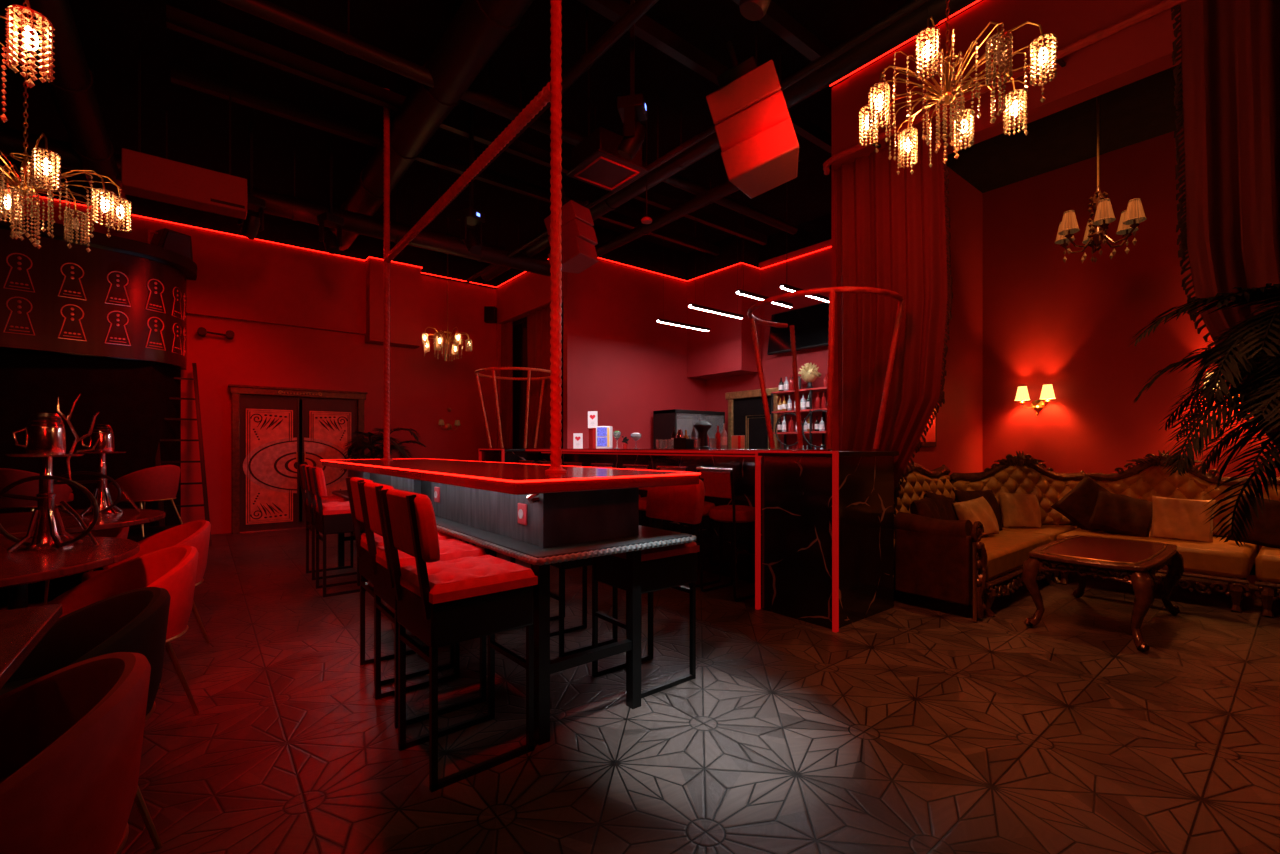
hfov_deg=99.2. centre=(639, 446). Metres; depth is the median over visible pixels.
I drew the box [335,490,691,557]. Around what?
shelf
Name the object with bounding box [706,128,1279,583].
wall
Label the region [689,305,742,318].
diffuser
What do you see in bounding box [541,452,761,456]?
light
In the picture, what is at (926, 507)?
cushion
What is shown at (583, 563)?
bar stool
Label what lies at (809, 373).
ornament
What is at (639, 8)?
duct
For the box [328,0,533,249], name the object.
duct
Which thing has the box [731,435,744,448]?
box
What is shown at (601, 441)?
picture
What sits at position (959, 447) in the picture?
wall
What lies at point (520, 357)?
window
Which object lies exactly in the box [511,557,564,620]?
bar stool
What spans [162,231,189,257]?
grille
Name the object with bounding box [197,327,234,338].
wall bracket
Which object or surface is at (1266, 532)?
cushion
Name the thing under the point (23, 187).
crystal chandelier
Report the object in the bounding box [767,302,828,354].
wall tv
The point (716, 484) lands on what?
counter stool
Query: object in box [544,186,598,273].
speaker
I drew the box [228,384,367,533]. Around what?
door
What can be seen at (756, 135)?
speaker
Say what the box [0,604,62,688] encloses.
table
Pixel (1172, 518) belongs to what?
cushion
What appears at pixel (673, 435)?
bottle
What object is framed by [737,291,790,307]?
diffuser
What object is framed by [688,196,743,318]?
lamp
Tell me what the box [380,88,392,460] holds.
pole
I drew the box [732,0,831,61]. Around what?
ceiling beam
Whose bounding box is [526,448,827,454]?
countertop
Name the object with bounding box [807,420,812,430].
bottle
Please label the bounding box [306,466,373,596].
bar stool
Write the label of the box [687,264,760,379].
bulkhead
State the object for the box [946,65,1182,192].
ceiling
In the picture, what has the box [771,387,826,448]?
shelf
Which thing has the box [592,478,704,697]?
bar stool
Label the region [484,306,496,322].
wall speaker
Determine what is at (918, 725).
floor
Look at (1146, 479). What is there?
sofa
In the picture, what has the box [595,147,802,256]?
duct
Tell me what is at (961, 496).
cushion
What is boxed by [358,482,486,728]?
bar stool
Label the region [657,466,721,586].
counter stool
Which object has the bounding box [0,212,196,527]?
wall
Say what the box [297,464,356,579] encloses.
bar stool
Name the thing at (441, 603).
bar stool
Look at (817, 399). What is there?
bottle
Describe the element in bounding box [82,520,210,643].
tub chair
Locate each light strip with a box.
[8,190,831,287]
[830,0,979,85]
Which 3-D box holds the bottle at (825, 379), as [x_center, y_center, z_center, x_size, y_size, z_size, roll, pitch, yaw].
[2.657,-0.945,7.787,0.076,0.200,0.076,0,0,-39]
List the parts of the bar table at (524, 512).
leg, leg, leg, leg, leg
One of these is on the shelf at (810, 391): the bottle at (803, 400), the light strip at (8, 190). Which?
the bottle at (803, 400)
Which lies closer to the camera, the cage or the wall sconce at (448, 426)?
the cage
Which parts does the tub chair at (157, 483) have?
leg, trim, leg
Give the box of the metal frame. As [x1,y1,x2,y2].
[747,286,904,448]
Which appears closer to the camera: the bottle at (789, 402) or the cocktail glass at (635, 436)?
the cocktail glass at (635, 436)
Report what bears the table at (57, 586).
on the floor
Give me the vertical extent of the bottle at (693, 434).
0.260 m
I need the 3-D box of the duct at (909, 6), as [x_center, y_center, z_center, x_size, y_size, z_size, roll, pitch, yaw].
[0.549,-3.084,4.813,0.065,0.732,10.800,0,0,-39]
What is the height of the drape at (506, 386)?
3.420 m
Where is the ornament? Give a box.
[798,363,820,388]
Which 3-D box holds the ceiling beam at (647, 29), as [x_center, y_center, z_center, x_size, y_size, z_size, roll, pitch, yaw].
[0.573,-3.285,4.703,7.200,0.130,0.080,0,0,-39]
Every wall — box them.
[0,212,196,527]
[181,274,495,534]
[496,272,580,448]
[581,259,705,448]
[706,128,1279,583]
[832,78,982,574]
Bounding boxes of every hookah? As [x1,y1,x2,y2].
[0,394,99,552]
[53,424,139,515]
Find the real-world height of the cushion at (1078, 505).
0.620 m
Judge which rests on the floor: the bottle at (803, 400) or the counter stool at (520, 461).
the counter stool at (520, 461)
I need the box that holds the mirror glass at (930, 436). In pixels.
[920,409,934,441]
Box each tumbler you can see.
[656,439,661,448]
[665,439,670,448]
[671,439,673,448]
[694,439,699,448]
[709,438,716,448]
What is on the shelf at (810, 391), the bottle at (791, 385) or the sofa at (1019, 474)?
the bottle at (791, 385)
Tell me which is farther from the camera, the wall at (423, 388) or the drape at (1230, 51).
the wall at (423, 388)
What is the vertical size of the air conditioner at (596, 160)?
0.916 m
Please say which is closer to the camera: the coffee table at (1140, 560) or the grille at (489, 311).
the coffee table at (1140, 560)
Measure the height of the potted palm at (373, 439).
1.491 m
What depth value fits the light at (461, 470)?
2.89 m
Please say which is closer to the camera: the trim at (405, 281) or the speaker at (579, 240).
the speaker at (579, 240)
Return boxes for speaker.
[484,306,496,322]
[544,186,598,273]
[706,41,798,197]
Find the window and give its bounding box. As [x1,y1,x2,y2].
[513,302,562,448]
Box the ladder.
[155,363,211,545]
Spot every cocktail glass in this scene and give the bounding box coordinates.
[613,431,620,448]
[631,433,640,448]
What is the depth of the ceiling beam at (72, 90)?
4.04 m
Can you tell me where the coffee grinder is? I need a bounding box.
[694,421,711,448]
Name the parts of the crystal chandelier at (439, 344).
lamp shade, lamp shade, lamp shade, chain, rod, lamp shade, lamp shade, lamp shade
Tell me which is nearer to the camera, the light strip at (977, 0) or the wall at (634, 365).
the light strip at (977, 0)
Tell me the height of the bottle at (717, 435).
0.230 m
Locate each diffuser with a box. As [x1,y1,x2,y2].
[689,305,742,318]
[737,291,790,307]
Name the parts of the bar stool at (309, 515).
backrest, seat frame, seat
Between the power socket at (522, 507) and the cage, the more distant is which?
the cage
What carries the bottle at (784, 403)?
on the shelf at (810, 391)
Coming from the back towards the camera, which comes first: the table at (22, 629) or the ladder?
the ladder
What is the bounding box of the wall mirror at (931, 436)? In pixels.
[916,405,936,446]
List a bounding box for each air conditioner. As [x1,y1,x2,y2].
[122,30,246,219]
[566,69,647,191]
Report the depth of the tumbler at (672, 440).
5.71 m
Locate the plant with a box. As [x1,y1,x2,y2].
[622,436,628,448]
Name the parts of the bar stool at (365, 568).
backrest, seat frame, seat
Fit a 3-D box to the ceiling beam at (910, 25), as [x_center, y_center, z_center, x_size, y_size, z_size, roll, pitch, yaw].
[0.790,-3.121,5.007,0.216,0.658,10.800,0,0,-39]
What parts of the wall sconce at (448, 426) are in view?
plate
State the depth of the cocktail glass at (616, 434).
6.39 m
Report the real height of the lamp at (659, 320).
1.676 m
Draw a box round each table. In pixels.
[0,509,164,609]
[0,525,177,606]
[0,537,139,588]
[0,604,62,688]
[321,459,700,744]
[1022,535,1183,651]
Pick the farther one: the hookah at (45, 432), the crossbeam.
the crossbeam
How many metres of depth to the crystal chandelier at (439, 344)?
8.17 m
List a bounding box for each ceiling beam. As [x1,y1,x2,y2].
[12,0,126,206]
[166,4,766,244]
[171,63,718,255]
[481,0,976,280]
[578,0,831,153]
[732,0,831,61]
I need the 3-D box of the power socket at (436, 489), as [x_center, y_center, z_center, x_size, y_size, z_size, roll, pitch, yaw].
[-1.258,0.295,3.379,0.011,0.096,0.084,0,0,-39]
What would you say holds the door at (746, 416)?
in the wall at (1069, 326)
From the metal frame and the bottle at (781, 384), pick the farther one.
the bottle at (781, 384)
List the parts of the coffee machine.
glass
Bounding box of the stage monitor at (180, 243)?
[147,228,192,260]
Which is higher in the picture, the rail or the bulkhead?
the rail
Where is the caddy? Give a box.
[674,438,693,448]
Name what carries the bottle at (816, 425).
on the shelf at (810, 391)
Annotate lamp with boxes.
[657,318,709,331]
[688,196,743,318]
[736,182,792,307]
[780,283,828,302]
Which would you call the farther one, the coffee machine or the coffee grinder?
the coffee machine
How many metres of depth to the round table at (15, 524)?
3.22 m
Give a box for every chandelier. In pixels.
[0,0,54,122]
[0,0,131,252]
[422,217,471,360]
[858,0,1057,174]
[1055,96,1146,263]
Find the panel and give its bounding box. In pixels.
[542,452,761,584]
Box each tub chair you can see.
[0,468,73,511]
[0,587,170,848]
[0,652,150,853]
[6,527,128,609]
[46,545,199,714]
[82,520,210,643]
[107,465,182,536]
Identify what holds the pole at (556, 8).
on the bar table at (524, 512)
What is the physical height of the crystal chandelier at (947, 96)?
2.179 m
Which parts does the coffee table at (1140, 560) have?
leg, leg, leg, leg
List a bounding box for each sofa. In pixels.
[894,462,1085,621]
[950,451,1085,582]
[1056,450,1260,612]
[1255,476,1279,617]
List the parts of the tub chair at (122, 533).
leg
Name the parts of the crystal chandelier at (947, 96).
lamp shade, bulb, bulb, lamp shade, arm, lamp shade, bulb, arm, wire arm, wire arm, wire arm, wire arm, wire arm, wire arm, wire arm, wire arm, wire arm, arm, wire arm, bulb, lamp shade, arm, wire arm, chain, wire arm, wire arm, wire arm, lamp shade, bulb, wire arm, arm, wire arm, wire arm, arm, wire arm, wire arm, wire arm, lamp shade, bulb, wire arm, arm, lamp shade, bulb, bulb, lamp shade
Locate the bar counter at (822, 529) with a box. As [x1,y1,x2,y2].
[478,448,898,632]
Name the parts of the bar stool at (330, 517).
backrest, seat, seat frame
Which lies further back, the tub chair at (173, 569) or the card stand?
the card stand
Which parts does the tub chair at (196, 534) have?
seat, leg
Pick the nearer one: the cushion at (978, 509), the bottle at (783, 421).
the cushion at (978, 509)
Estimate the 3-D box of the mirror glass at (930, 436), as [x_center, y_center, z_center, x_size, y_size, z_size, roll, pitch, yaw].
[2.843,-0.285,5.426,0.440,0.470,0.005,0,0,-39]
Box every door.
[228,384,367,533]
[725,387,780,448]
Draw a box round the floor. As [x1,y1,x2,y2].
[0,528,1279,853]
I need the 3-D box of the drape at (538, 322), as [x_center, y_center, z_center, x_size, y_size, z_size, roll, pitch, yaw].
[-1.624,-0.530,8.873,0.107,3.420,0.954,0,0,-39]
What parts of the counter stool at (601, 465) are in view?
rail, backrest, sled leg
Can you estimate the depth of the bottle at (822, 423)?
7.77 m
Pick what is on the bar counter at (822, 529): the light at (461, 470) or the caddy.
the caddy
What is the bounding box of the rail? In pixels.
[823,0,1186,174]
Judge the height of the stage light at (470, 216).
1.484 m
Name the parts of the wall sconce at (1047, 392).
lamp shade, plate, lamp shade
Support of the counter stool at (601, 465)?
on the floor
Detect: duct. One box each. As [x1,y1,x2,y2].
[0,62,550,275]
[218,0,797,233]
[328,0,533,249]
[396,0,658,255]
[466,0,929,282]
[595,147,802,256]
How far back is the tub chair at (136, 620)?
1.78 m
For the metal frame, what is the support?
on the bar counter at (822, 529)
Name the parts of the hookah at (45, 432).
handle, ash plate, stem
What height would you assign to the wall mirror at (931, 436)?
0.570 m
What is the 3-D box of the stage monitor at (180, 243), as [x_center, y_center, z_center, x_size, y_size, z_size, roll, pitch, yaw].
[-5.844,-2.510,6.772,0.310,0.300,0.448,0,0,23]
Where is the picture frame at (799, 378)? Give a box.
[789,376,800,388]
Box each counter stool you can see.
[519,460,534,463]
[540,461,550,464]
[564,462,583,466]
[591,463,645,525]
[623,464,682,532]
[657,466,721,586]
[696,467,761,601]
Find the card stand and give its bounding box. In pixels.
[588,428,595,448]
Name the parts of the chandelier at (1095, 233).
lamp shade, lamp shade, arm, arm, lamp shade, arm, chain, arm, lamp shade, arm, arm, lamp shade, lamp shade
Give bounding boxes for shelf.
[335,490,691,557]
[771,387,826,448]
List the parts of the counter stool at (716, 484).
rail, sled leg, backrest, seat, sled leg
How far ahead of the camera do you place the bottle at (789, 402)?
8.18 m
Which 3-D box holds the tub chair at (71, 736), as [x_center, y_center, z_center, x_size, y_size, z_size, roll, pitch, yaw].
[-1.309,0.837,1.030,0.617,0.732,0.573,0,0,43]
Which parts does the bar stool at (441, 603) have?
backrest, seat frame, seat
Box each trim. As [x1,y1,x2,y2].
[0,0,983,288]
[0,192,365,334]
[365,258,420,348]
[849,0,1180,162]
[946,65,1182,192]
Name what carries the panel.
on the bar counter at (822, 529)
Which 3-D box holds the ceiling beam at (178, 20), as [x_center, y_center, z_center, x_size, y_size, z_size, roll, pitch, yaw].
[-0.809,-3.285,6.415,7.200,0.130,0.080,0,0,-39]
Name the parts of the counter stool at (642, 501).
rail, backrest, seat, sled leg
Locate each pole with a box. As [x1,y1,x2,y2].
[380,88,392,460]
[545,0,566,472]
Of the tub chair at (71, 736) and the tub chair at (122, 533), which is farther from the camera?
the tub chair at (122, 533)
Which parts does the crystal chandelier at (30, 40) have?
lamp shade, bulb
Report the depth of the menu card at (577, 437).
7.13 m
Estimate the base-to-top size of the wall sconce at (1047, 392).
0.338 m
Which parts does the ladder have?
rail, rail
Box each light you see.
[321,459,700,482]
[457,107,484,253]
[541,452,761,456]
[617,0,647,160]
[739,0,770,20]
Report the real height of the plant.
0.146 m
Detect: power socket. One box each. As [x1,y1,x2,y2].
[434,487,439,502]
[518,503,526,524]
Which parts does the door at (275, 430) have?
panel, panel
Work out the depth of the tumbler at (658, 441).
5.70 m
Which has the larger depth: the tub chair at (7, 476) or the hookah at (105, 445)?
the tub chair at (7, 476)
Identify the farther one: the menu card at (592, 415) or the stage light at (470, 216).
the menu card at (592, 415)
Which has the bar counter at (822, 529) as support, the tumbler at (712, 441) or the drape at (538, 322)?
the tumbler at (712, 441)
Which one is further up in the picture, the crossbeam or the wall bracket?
the crossbeam
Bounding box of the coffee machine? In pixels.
[653,409,724,448]
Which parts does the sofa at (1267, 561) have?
seat, leg, crest rail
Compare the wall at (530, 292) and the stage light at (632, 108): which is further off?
the wall at (530, 292)
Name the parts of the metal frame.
rod, rod, rod, rod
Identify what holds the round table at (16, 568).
on the floor
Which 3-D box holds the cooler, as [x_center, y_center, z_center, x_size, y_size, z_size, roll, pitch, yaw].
[-0.431,-0.115,6.561,0.170,0.270,0.147,0,0,13]
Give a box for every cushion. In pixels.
[910,497,941,519]
[923,491,957,519]
[953,496,999,536]
[955,489,1001,530]
[999,492,1040,527]
[1050,474,1110,530]
[1087,490,1152,536]
[1150,496,1215,542]
[1227,494,1279,547]
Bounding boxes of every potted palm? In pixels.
[340,427,425,471]
[1126,283,1279,546]
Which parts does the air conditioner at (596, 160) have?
vent frame, panel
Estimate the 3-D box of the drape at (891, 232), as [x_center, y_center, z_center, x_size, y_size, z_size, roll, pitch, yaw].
[1.934,-0.559,4.251,0.093,3.591,0.938,0,0,-39]
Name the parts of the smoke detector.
stem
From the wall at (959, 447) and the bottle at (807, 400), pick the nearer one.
the wall at (959, 447)
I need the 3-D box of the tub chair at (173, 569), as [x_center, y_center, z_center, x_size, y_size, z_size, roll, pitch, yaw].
[-2.306,0.837,2.391,0.617,0.732,0.573,0,0,33]
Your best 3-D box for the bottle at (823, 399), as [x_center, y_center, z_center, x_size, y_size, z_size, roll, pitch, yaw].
[2.620,-0.665,7.778,0.064,0.240,0.064,0,0,-39]
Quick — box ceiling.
[0,0,906,252]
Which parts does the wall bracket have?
knob, rod, knob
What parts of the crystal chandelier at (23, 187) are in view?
bulb, arm, wire arm, arm, lamp shade, wire arm, arm, wire arm, chain, wire arm, arm, lamp shade, bulb, wire arm, wire arm, wire arm, arm, arm, lamp shade, bulb, wire arm, arm, bulb, lamp shade, lamp shade, bulb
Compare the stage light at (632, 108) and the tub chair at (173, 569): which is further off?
the stage light at (632, 108)
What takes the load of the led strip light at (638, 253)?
attached to the wall at (959, 447)
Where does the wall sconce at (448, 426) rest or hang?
attached to the wall at (423, 388)
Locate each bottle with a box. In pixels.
[671,427,675,438]
[691,424,696,438]
[715,426,720,448]
[721,423,726,448]
[777,417,781,431]
[778,398,781,410]
[779,378,783,390]
[782,397,786,410]
[782,416,785,431]
[784,377,788,390]
[787,395,791,409]
[789,375,793,389]
[789,416,793,431]
[801,394,805,409]
[806,393,808,408]
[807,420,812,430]
[814,416,818,430]
[815,393,819,408]
[819,417,824,430]
[821,392,825,407]
[823,374,827,386]
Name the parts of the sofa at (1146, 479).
leg, seat, crest rail, leg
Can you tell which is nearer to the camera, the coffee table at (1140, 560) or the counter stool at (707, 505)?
the coffee table at (1140, 560)
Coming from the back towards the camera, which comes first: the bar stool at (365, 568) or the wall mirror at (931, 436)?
the wall mirror at (931, 436)
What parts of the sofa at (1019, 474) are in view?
crest rail, seat, leg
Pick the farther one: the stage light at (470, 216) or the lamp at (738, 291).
the lamp at (738, 291)
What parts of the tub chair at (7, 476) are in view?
trim, seat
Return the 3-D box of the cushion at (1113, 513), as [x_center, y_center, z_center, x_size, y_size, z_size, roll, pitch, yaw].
[4.301,0.610,4.860,0.484,0.423,0.313,0,0,42]
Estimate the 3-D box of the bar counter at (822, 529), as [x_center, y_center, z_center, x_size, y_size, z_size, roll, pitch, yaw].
[-0.189,0.610,6.081,0.955,1.180,5.808,0,0,-39]
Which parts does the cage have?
rod, rod, rod, rod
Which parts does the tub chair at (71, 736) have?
trim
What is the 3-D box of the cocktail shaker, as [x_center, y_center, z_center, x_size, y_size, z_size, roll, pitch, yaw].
[0.416,-0.083,5.662,0.084,0.205,0.084,0,0,-39]
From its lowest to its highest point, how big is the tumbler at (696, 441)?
0.100 m
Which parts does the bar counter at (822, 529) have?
lit frame, lit frame, lit frame, lit frame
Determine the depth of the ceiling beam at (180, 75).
5.64 m
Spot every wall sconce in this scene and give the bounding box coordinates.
[438,408,459,429]
[1015,384,1055,415]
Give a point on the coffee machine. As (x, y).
(664, 421)
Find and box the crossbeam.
[384,82,550,261]
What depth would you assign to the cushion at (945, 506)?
4.65 m
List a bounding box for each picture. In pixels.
[597,427,606,435]
[597,437,606,445]
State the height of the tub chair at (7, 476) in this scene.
0.732 m
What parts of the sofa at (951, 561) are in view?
crest rail, arm, seat, carved arm, leg, leg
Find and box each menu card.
[573,433,582,448]
[588,411,597,427]
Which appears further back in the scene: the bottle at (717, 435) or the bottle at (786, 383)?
the bottle at (786, 383)
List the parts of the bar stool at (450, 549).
backrest, seat frame, seat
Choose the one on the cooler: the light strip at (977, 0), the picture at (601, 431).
the picture at (601, 431)
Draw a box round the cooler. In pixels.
[596,426,611,448]
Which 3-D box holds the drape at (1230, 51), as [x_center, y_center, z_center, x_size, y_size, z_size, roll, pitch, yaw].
[3.338,-0.735,2.472,0.154,3.938,1.360,0,0,-39]
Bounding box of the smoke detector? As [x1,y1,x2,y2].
[641,120,651,223]
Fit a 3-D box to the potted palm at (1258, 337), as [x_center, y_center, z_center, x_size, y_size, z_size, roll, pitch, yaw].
[2.796,0.233,2.222,1.095,1.934,1.762,0,0,2]
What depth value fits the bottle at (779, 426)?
8.33 m
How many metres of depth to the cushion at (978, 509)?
4.66 m
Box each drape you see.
[500,321,512,448]
[527,305,550,447]
[834,121,952,530]
[1171,0,1279,467]
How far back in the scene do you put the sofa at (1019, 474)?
5.40 m
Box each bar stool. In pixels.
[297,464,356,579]
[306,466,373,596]
[346,477,453,685]
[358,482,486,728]
[379,489,537,792]
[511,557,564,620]
[531,558,617,656]
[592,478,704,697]
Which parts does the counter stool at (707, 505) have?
rail, backrest, sled leg, sled leg, seat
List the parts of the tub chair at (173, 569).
trim, leg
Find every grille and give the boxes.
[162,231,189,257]
[485,307,493,320]
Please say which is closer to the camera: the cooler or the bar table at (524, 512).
the bar table at (524, 512)
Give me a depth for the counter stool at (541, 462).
6.45 m
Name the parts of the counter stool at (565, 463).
rail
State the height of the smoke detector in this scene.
1.130 m
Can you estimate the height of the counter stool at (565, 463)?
1.034 m
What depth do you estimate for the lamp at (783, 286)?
6.26 m
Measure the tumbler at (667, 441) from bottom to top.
0.100 m
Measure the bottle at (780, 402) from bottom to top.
0.200 m
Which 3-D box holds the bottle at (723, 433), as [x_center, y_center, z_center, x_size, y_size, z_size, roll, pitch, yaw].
[0.820,-0.105,5.321,0.063,0.250,0.063,0,0,-39]
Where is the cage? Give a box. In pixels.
[474,367,550,447]
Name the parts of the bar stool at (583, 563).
seat frame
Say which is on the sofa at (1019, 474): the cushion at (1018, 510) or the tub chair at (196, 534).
the cushion at (1018, 510)
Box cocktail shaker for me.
[676,429,683,437]
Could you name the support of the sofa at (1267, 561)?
on the floor
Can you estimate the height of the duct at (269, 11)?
0.465 m
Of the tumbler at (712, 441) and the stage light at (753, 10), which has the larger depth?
the tumbler at (712, 441)
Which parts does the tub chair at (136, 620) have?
seat, leg, trim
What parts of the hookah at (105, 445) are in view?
ash plate, stem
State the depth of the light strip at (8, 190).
8.46 m
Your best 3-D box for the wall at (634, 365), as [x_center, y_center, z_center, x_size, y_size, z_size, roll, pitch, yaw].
[0.170,-0.860,9.262,2.900,4.120,0.200,0,0,-39]
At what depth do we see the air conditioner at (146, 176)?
4.61 m
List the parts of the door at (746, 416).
gilded moulding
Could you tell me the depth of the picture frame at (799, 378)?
8.19 m
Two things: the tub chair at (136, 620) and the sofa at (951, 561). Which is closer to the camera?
the tub chair at (136, 620)
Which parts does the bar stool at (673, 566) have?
seat frame, seat, backrest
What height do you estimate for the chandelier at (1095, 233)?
1.560 m

